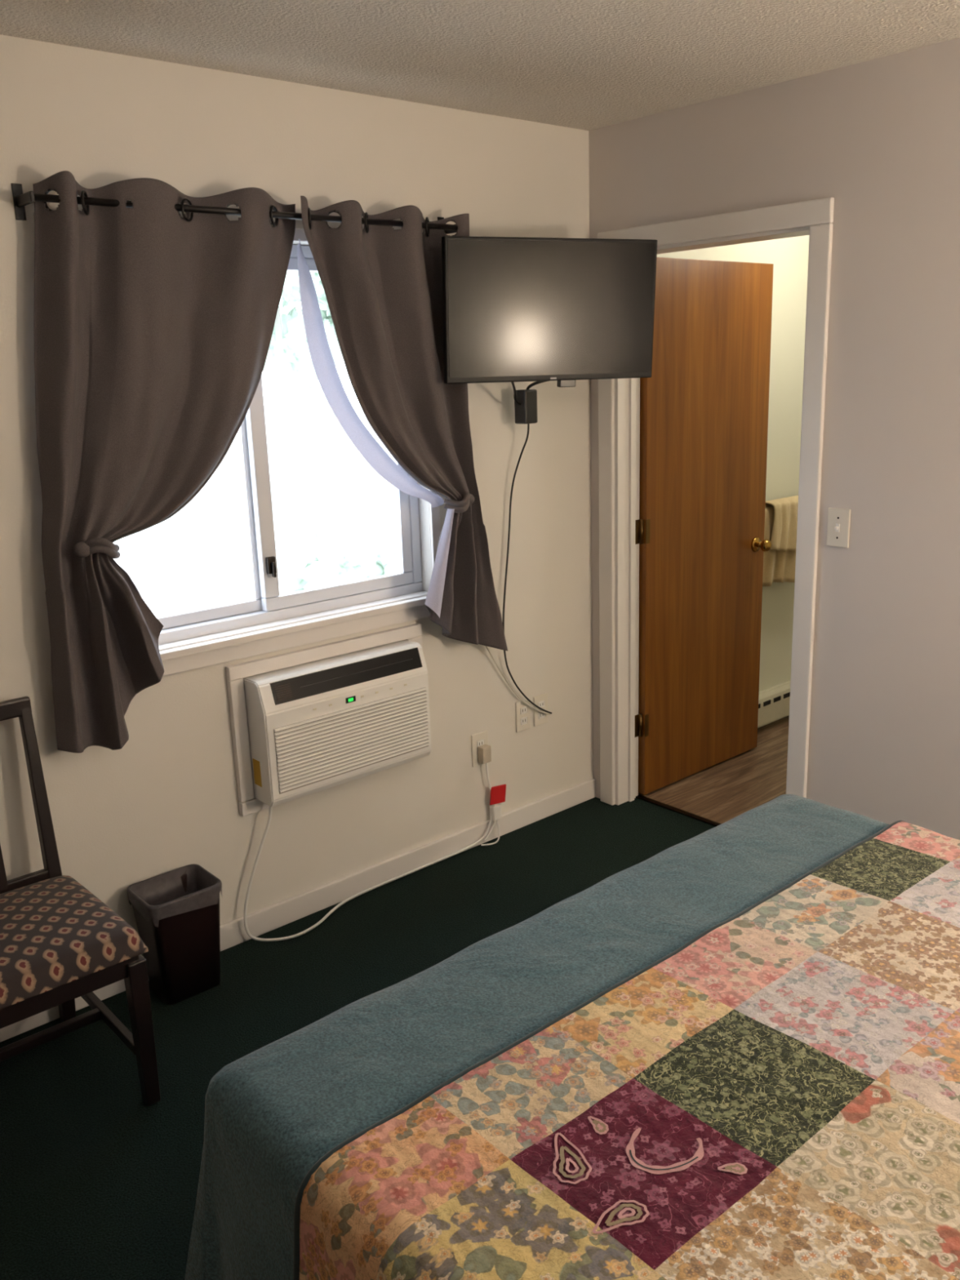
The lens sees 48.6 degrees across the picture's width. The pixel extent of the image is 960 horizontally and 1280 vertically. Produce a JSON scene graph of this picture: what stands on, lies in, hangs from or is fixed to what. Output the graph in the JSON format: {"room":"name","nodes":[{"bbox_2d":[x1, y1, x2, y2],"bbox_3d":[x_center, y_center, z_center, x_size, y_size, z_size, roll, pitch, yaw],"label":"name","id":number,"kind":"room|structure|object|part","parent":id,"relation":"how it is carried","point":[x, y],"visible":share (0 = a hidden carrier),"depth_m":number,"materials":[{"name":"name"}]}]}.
{"room":"hotel room","nodes":[
{"label":"hotel room","id":0,"kind":"room"},
{"bbox_2d":[0,715,789,1279],"bbox_3d":[0.890,1.135,2.404,6.850,0.102,3.750,-14,19,-39],"label":"floor","id":1,"kind":"structure","parent":0,"point":[98,1182],"depth_m":2.85,"materials":[{"name":"green carpet"}]},
{"bbox_2d":[0,696,160,1106],"bbox_3d":[-1.108,0.659,2.473,0.465,0.920,0.517,-14,19,-39],"label":"dining chair","id":2,"kind":"object","parent":1,"relation":"on","point":[60,944],"visible":1,"depth_m":2.46,"materials":[{"name":"wood"}]},
{"bbox_3d":[-1.271,0.199,2.525,0.400,0.045,0.023,-14,19,-39],"label":"rail","id":3,"kind":"part","parent":2,"relation":"part of","materials":[{"name":"brown wood"}]},
{"bbox_3d":[-1.230,0.627,2.604,0.360,0.025,0.020,-14,19,-39],"label":"rail","id":4,"kind":"part","parent":2,"relation":"part of","materials":[{"name":"brown wood"}]},
{"bbox_3d":[-1.111,0.390,2.684,0.034,0.495,0.074,-14,19,-39],"label":"post","id":5,"kind":"part","parent":2,"relation":"part of","materials":[{"name":"brown wood"}]},
{"bbox_3d":[-1.101,0.832,2.805,0.040,0.420,0.096,-14,19,-39],"label":"leg","id":6,"kind":"part","parent":2,"relation":"part of","materials":[{"name":"brown wood"}]},
{"bbox_3d":[-1.085,0.746,2.475,0.430,0.060,0.420,-14,19,-39],"label":"seat frame","id":7,"kind":"part","parent":2,"relation":"part of","materials":[{"name":"brown wood"}]},
{"bbox_2d":[0,875,148,1009],"bbox_3d":[-1.083,0.686,2.450,0.465,0.074,0.440,-14,19,-39],"label":"seat cushion","id":8,"kind":"object","parent":2,"relation":"on","point":[55,934],"depth_m":2.40,"materials":[{"name":"fabric"}]},
{"bbox_3d":[-0.793,0.920,2.503,0.044,0.380,0.044,-14,19,-39],"label":"leg","id":9,"kind":"part","parent":2,"relation":"part of","materials":[{"name":"brown wood"}]},
{"bbox_2d":[126,863,222,1004],"bbox_3d":[-0.842,0.830,2.986,0.217,0.314,0.177,-14,19,-39],"label":"waste bin","id":10,"kind":"object","parent":1,"relation":"on","point":[176,912],"visible":0.99,"depth_m":2.94,"materials":[{"name":"black plastic"}]},
{"bbox_2d":[184,794,959,1279],"bbox_3d":[0.837,0.732,1.479,1.852,1.150,2.259,-14,19,-39],"label":"bed","id":11,"kind":"object","parent":1,"relation":"on","point":[733,1052],"visible":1,"depth_m":1.61,"materials":[{"name":"patterned quilt cotton fabric"},{"name":"blue blanket fabric"},{"name":"wood"}]},
{"bbox_2d":[635,795,721,826],"bbox_3d":[0.870,0.682,3.948,0.025,0.006,0.742,-14,19,-39],"label":"threshold strip","id":12,"kind":"object","parent":1,"relation":"on","point":[699,818],"visible":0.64,"depth_m":4.06,"materials":[{"name":"metal"}]},
{"bbox_2d":[0,34,808,955],"bbox_3d":[-0.334,-0.395,3.409,6.850,2.440,0.150,-14,19,-39],"label":"wall","id":13,"kind":"structure","parent":0,"point":[165,801],"depth_m":3.16,"materials":[{"name":"white paint"}]},
{"bbox_2d":[33,212,317,271],"bbox_3d":[-0.646,-1.083,2.945,1.185,0.105,0.132,-14,19,-39],"label":"frame","id":14,"kind":"object","parent":13,"relation":"in","point":[300,233],"depth_m":3.05,"materials":[{"name":"white plastic"}]},
{"bbox_3d":[-0.608,-1.107,2.892,1.185,0.034,0.012,-14,19,-39],"label":"casing","id":15,"kind":"part","parent":14,"relation":"part of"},
{"bbox_3d":[-0.667,-1.088,2.968,1.113,0.034,0.068,-14,19,-39],"label":"frame","id":16,"kind":"part","parent":14,"relation":"part of","materials":[{"name":"white plastic"}]},
{"bbox_3d":[-0.472,-1.098,3.120,0.554,0.034,0.029,-14,19,-39],"label":"sash","id":17,"kind":"part","parent":14,"relation":"part of","materials":[{"name":"white plastic"}]},
{"bbox_2d":[10,182,457,234],"bbox_3d":[-0.571,-1.139,2.861,1.299,0.080,0.095,-14,19,-39],"label":"curtain rod","id":18,"kind":"object","parent":13,"relation":"attached to","point":[20,199],"visible":0.8,"depth_m":2.69,"materials":[{"name":"black metal"}]},
{"bbox_3d":[-1.081,-1.026,2.493,0.024,0.080,0.004,-14,19,-39],"label":"bracket plate","id":19,"kind":"part","parent":18,"relation":"part of","materials":[{"name":"black metal"}]},
{"bbox_3d":[-1.051,-1.019,2.459,0.010,0.024,0.095,-14,19,-39],"label":"bracket arm","id":20,"kind":"part","parent":18,"relation":"part of"},
{"bbox_2d":[32,170,295,753],"bbox_3d":[-0.773,-0.450,2.788,0.825,1.397,0.109,-15,20,-42],"label":"curtain","id":21,"kind":"object","parent":18,"relation":"hanging from","point":[153,326],"visible":0.99,"depth_m":2.66,"materials":[{"name":"grey fabric"}]},
{"bbox_3d":[-0.546,-1.133,2.834,1.265,0.017,0.017,-14,19,-39],"label":"rod","id":22,"kind":"part","parent":18,"relation":"part of","materials":[{"name":"black metal"}]},
{"bbox_2d":[297,195,507,650],"bbox_3d":[-0.206,-0.577,3.252,0.707,1.402,0.108,-14,19,-38],"label":"curtain","id":23,"kind":"object","parent":18,"relation":"hanging from","point":[382,285],"visible":0.97,"depth_m":3.19,"materials":[{"name":"grey fabric"}]},
{"bbox_3d":[-0.090,-1.260,3.263,0.010,0.024,0.095,-14,19,-39],"label":"bracket arm","id":24,"kind":"part","parent":18,"relation":"part of"},
{"bbox_2d":[156,571,413,629],"bbox_3d":[-0.633,-0.114,3.220,1.043,0.039,0.059,-14,19,-39],"label":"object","id":25,"kind":"structure","parent":13,"relation":"in","point":[346,588],"depth_m":3.23,"materials":[{"name":"white plastic"}]},
{"bbox_3d":[-0.843,-0.064,3.065,0.514,0.034,0.028,-14,19,-39],"label":"left sash bottom","id":26,"kind":"part","parent":25,"relation":"part of","materials":[{"name":"white plastic"}]},
{"bbox_2d":[237,416,262,599],"bbox_3d":[-0.678,-0.581,3.094,0.045,0.938,0.028,-14,19,-39],"label":"stile","id":27,"kind":"object","parent":25,"relation":"on","point":[242,433],"visible":0.31,"depth_m":3.13,"materials":[{"name":"white plastic"}]},
{"bbox_2d":[245,374,279,598],"bbox_3d":[-0.645,-0.582,3.082,0.050,0.933,0.029,-14,19,-39],"label":"stile","id":28,"kind":"object","parent":25,"relation":"on","point":[255,416],"visible":0.56,"depth_m":3.11,"materials":[{"name":"white plastic"}]},
{"bbox_2d":[265,555,276,573],"bbox_3d":[-0.620,-0.222,3.157,0.027,0.050,0.014,-14,19,-39],"label":"latch","id":29,"kind":"object","parent":25,"relation":"attached to","point":[268,559],"visible":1,"depth_m":3.15,"materials":[{"name":"metal"}]},
{"bbox_2d":[271,562,275,577],"bbox_3d":[-0.611,-0.208,3.152,0.008,0.045,0.012,-14,19,-39],"label":"lever","id":30,"kind":"object","parent":29,"relation":"attached to","point":[273,564],"depth_m":3.15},
{"bbox_2d":[392,457,412,572],"bbox_3d":[-0.262,-0.678,3.403,0.039,0.933,0.029,-14,19,-39],"label":"stile","id":31,"kind":"object","parent":25,"relation":"attached to","point":[403,540],"visible":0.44,"depth_m":3.47,"materials":[{"name":"white plastic"}]},
{"bbox_2d":[158,582,422,644],"bbox_3d":[-0.633,-0.078,3.230,1.113,0.034,0.068,-14,19,-39],"label":"frame","id":32,"kind":"object","parent":13,"relation":"attached to","point":[258,617],"visible":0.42,"depth_m":3.19,"materials":[{"name":"white plastic"}]},
{"bbox_2d":[158,591,427,661],"bbox_3d":[-0.594,-0.053,3.191,1.113,0.004,0.055,-14,19,-39],"label":"window sill","id":33,"kind":"structure","parent":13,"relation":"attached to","point":[338,611],"depth_m":3.19,"materials":[{"name":"white wood"}]},
{"bbox_2d":[161,604,429,676],"bbox_3d":[-0.571,0.000,3.176,1.150,0.048,0.014,-14,19,-39],"label":"apron","id":34,"kind":"object","parent":13,"relation":"attached to","point":[198,660],"visible":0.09,"depth_m":3.17,"materials":[{"name":"white wood"}]},
{"bbox_2d":[0,778,595,1042],"bbox_3d":[-1.126,0.983,2.904,4.200,0.078,0.014,-14,19,-39],"label":"baseboard","id":35,"kind":"structure","parent":13,"relation":"attached to","point":[233,933],"depth_m":3.50,"materials":[{"name":"white wood"}]},
{"bbox_2d":[225,623,493,941],"bbox_3d":[-0.319,0.415,3.415,1.024,0.862,0.134,-14,19,-39],"label":"air conditioner","id":36,"kind":"object","parent":13,"relation":"in","point":[305,722],"depth_m":3.19,"materials":[{"name":"white plastic"}]},
{"bbox_2d":[407,472,422,582],"bbox_3d":[-0.243,-0.685,3.439,0.034,1.008,0.068,-14,19,-39],"label":"frame","id":37,"kind":"object","parent":13,"relation":"attached to","point":[413,501],"visible":0.22,"depth_m":3.50,"materials":[{"name":"white plastic"}]},
{"bbox_2d":[429,489,440,571],"bbox_3d":[-0.156,-0.676,3.394,0.035,1.080,0.012,-14,19,-39],"label":"window frame","id":38,"kind":"structure","parent":13,"relation":"attached to","point":[434,513],"depth_m":3.47,"materials":[{"name":"white plastic"}]},
{"bbox_2d":[471,730,491,767],"bbox_3d":[0.011,0.389,3.768,0.075,0.120,0.040,-14,19,-39],"label":"wall outlet","id":39,"kind":"object","parent":13,"relation":"attached to","point":[481,750],"depth_m":3.76,"materials":[{"name":"white plastic"}]},
{"bbox_2d":[480,763,506,845],"bbox_3d":[0.051,0.578,3.822,0.127,0.315,0.044,-14,19,-39],"label":"power cord","id":40,"kind":"object","parent":13,"relation":"attached to","point":[497,796],"visible":1,"depth_m":3.83,"materials":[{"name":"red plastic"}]},
{"bbox_3d":[0.034,0.574,3.816,0.056,0.303,0.009,-13,18,-37],"label":"cord","id":41,"kind":"part","parent":40,"relation":"part of","materials":[{"name":"white plastic"}]},
{"bbox_2d":[515,698,530,732],"bbox_3d":[0.158,0.276,3.894,0.070,0.115,0.010,-14,19,-39],"label":"wall outlet","id":42,"kind":"object","parent":13,"relation":"attached to","point":[522,711],"depth_m":3.89,"materials":[{"name":"white plastic"}]},
{"bbox_2d":[533,693,547,726],"bbox_3d":[0.230,0.260,3.947,0.070,0.115,0.020,-14,19,-39],"label":"wall outlet","id":43,"kind":"object","parent":13,"relation":"attached to","point":[541,700],"depth_m":3.94,"materials":[{"name":"white plastic"}]},
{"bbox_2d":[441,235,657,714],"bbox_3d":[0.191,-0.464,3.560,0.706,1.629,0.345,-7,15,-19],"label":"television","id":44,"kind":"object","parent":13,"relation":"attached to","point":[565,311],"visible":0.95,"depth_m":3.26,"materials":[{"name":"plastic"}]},
{"bbox_3d":[0.109,-0.797,3.413,0.018,0.094,0.196,1,15,10],"label":"brick cord","id":45,"kind":"part","parent":44,"relation":"part of","materials":[{"name":"black rubber"}]},
{"bbox_2d":[485,645,551,715],"bbox_3d":[0.126,0.132,3.800,0.344,0.370,0.028,-16,20,-42],"label":"coaxial cable","id":46,"kind":"object","parent":44,"relation":"attached to","point":[487,648],"visible":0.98,"depth_m":3.80,"materials":[{"name":"beige plastic"}]},
{"bbox_3d":[0.214,-0.834,3.450,0.010,0.047,0.192,-13,18,-37],"label":"brick cord","id":47,"kind":"part","parent":44,"relation":"part of","materials":[{"name":"black rubber"}]},
{"bbox_2d":[627,377,635,801],"bbox_3d":[0.562,-0.349,3.935,0.025,2.027,0.011,-14,19,-39],"label":"door frame","id":48,"kind":"object","parent":13,"relation":"attached to","point":[632,381],"visible":0.64,"depth_m":3.96,"materials":[{"name":"white wood"}]},
{"bbox_2d":[638,257,773,795],"bbox_3d":[0.891,-0.435,4.206,0.755,2.013,0.035,-14,19,-39],"label":"slab","id":49,"kind":"object","parent":13,"relation":"attached to","point":[704,401],"visible":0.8,"depth_m":4.16,"materials":[{"name":"brown wood"}]},
{"bbox_2d":[638,713,642,737],"bbox_3d":[0.625,0.332,4.145,0.016,0.090,0.016,-14,19,-39],"label":"hinge knuckle","id":50,"kind":"object","parent":49,"relation":"attached to","point":[640,715],"visible":1,"depth_m":4.14},
{"bbox_2d":[639,519,644,543],"bbox_3d":[0.600,-0.403,3.954,0.016,0.090,0.016,-14,19,-39],"label":"hinge knuckle","id":51,"kind":"object","parent":49,"relation":"attached to","point":[641,521],"visible":1,"depth_m":3.95},
{"bbox_2d":[644,713,648,737],"bbox_3d":[0.649,0.332,4.141,0.022,0.090,0.001,-14,19,-39],"label":"hinge leaf slab","id":52,"kind":"object","parent":49,"relation":"attached to","point":[646,717],"depth_m":4.14,"materials":[{"name":"brown metal"}]},
{"bbox_2d":[645,519,649,543],"bbox_3d":[0.624,-0.403,3.951,0.022,0.090,0.001,-14,19,-39],"label":"hinge leaf slab","id":53,"kind":"object","parent":49,"relation":"attached to","point":[647,522],"depth_m":3.95,"materials":[{"name":"brown metal"}]},
{"bbox_2d":[751,536,760,551],"bbox_3d":[1.147,-0.396,4.415,0.064,0.064,0.008,-14,19,-39],"label":"rosette","id":54,"kind":"object","parent":49,"relation":"attached to","point":[755,540],"visible":0.9,"depth_m":4.40,"materials":[{"name":"gold metal"}]},
{"bbox_2d":[755,539,771,551],"bbox_3d":[1.145,-0.397,4.417,0.052,0.052,0.142,-14,19,-39],"label":"door knob","id":55,"kind":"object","parent":49,"relation":"attached to","point":[757,544],"depth_m":4.37,"materials":[{"name":"gold metal"}]},
{"bbox_3d":[1.177,-0.389,4.381,0.052,0.052,0.044,-14,19,-39],"label":"knob","id":56,"kind":"part","parent":55,"relation":"part of","materials":[{"name":"gold metal"}]},
{"bbox_2d":[598,222,833,804],"bbox_3d":[0.786,-0.289,3.651,0.138,2.040,0.898,-14,19,-39],"label":"door frame","id":57,"kind":"structure","parent":13,"relation":"attached to","point":[820,236],"depth_m":3.75,"materials":[{"name":"white wood"}]},
{"bbox_2d":[634,714,638,737],"bbox_3d":[0.609,0.334,4.139,0.025,0.090,0.002,-14,19,-39],"label":"hinge leaf","id":58,"kind":"object","parent":57,"relation":"attached to","point":[636,734],"depth_m":4.14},
{"bbox_2d":[635,519,639,544],"bbox_3d":[0.584,-0.401,3.949,0.025,0.090,0.002,-14,19,-39],"label":"hinge leaf","id":59,"kind":"object","parent":57,"relation":"attached to","point":[637,522],"depth_m":3.95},
{"bbox_2d":[597,197,834,246],"bbox_3d":[0.706,-1.296,3.349,0.018,0.068,0.898,-14,19,-39],"label":"trim","id":60,"kind":"structure","parent":57,"relation":"attached to","point":[817,211],"depth_m":3.25,"materials":[{"name":"white wood"}]},
{"bbox_2d":[757,680,791,727],"bbox_3d":[1.693,0.224,5.218,1.350,0.160,0.064,-14,19,-39],"label":"baseboard heater","id":61,"kind":"object","parent":13,"relation":"attached to","point":[774,701],"visible":0.06,"depth_m":4.90,"materials":[{"name":"metal"}]},
{"bbox_3d":[1.492,-0.620,4.832,0.944,0.024,0.083,-14,19,-39],"label":"towel rack","id":62,"kind":"object","parent":13,"relation":"attached to","visible":0},
{"bbox_2d":[762,495,798,586],"bbox_3d":[1.380,-0.438,4.704,0.481,0.385,0.102,-14,19,-39],"label":"hanging towel","id":63,"kind":"object","parent":62,"relation":"hanging from","point":[780,514],"visible":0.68,"depth_m":4.61,"materials":[{"name":"beige fabric"}]},
{"bbox_2d":[0,0,959,130],"bbox_3d":[0.806,-1.322,1.768,6.850,0.100,3.750,-14,19,-39],"label":"ceiling","id":64,"kind":"structure","parent":0,"point":[582,64],"depth_m":2.59,"materials":[{"name":"white paint"}]},
{"bbox_2d":[588,37,959,839],"bbox_3d":[1.640,-0.266,2.652,0.120,2.440,3.600,-14,19,-39],"label":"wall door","id":65,"kind":"structure","parent":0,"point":[879,137],"depth_m":3.08,"materials":[{"name":"white paint"}]},
{"bbox_2d":[826,507,850,547],"bbox_3d":[1.073,-0.337,3.196,0.020,0.116,0.072,-14,19,-39],"label":"light switch","id":66,"kind":"object","parent":65,"relation":"attached to","point":[838,519],"visible":1,"depth_m":3.19,"materials":[{"name":"beige plastic"}]},
{"label":"outside","id":67,"kind":"structure","parent":0,"visible":0},
{"bbox_2d":[113,401,395,617],"bbox_3d":[-15.575,-4.854,29.688,70.000,0.100,59.700,-14,19,-39],"label":"ground","id":68,"kind":"structure","parent":67,"point":[197,557],"depth_m":16.86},
{"bbox_2d":[262,271,342,541],"bbox_3d":[-2.616,-3.870,13.457,4.965,5.277,3.684,-14,19,-39],"label":"tree","id":69,"kind":"object","parent":68,"relation":"on","point":[288,356],"visible":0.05,"depth_m":13.76,"materials":[{"name":"green plant"}]},
{"bbox_3d":[-2.638,-4.804,13.202,4.965,3.357,3.717,-14,19,-39],"label":"crown","id":70,"kind":"part","parent":69,"relation":"part of","materials":[{"name":"green plant"}]},
{"bbox_2d":[311,271,326,309],"bbox_3d":[-0.635,-5.323,18.148,4.892,5.605,3.835,-14,19,-39],"label":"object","id":71,"kind":"object","parent":68,"relation":"on","point":[318,288],"visible":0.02,"depth_m":17.03,"materials":[{"name":"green plant"}]},
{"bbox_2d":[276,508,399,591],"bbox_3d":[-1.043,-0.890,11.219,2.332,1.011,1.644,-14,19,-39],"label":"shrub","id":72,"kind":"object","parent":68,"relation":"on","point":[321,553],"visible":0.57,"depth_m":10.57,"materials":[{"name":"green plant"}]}
]}

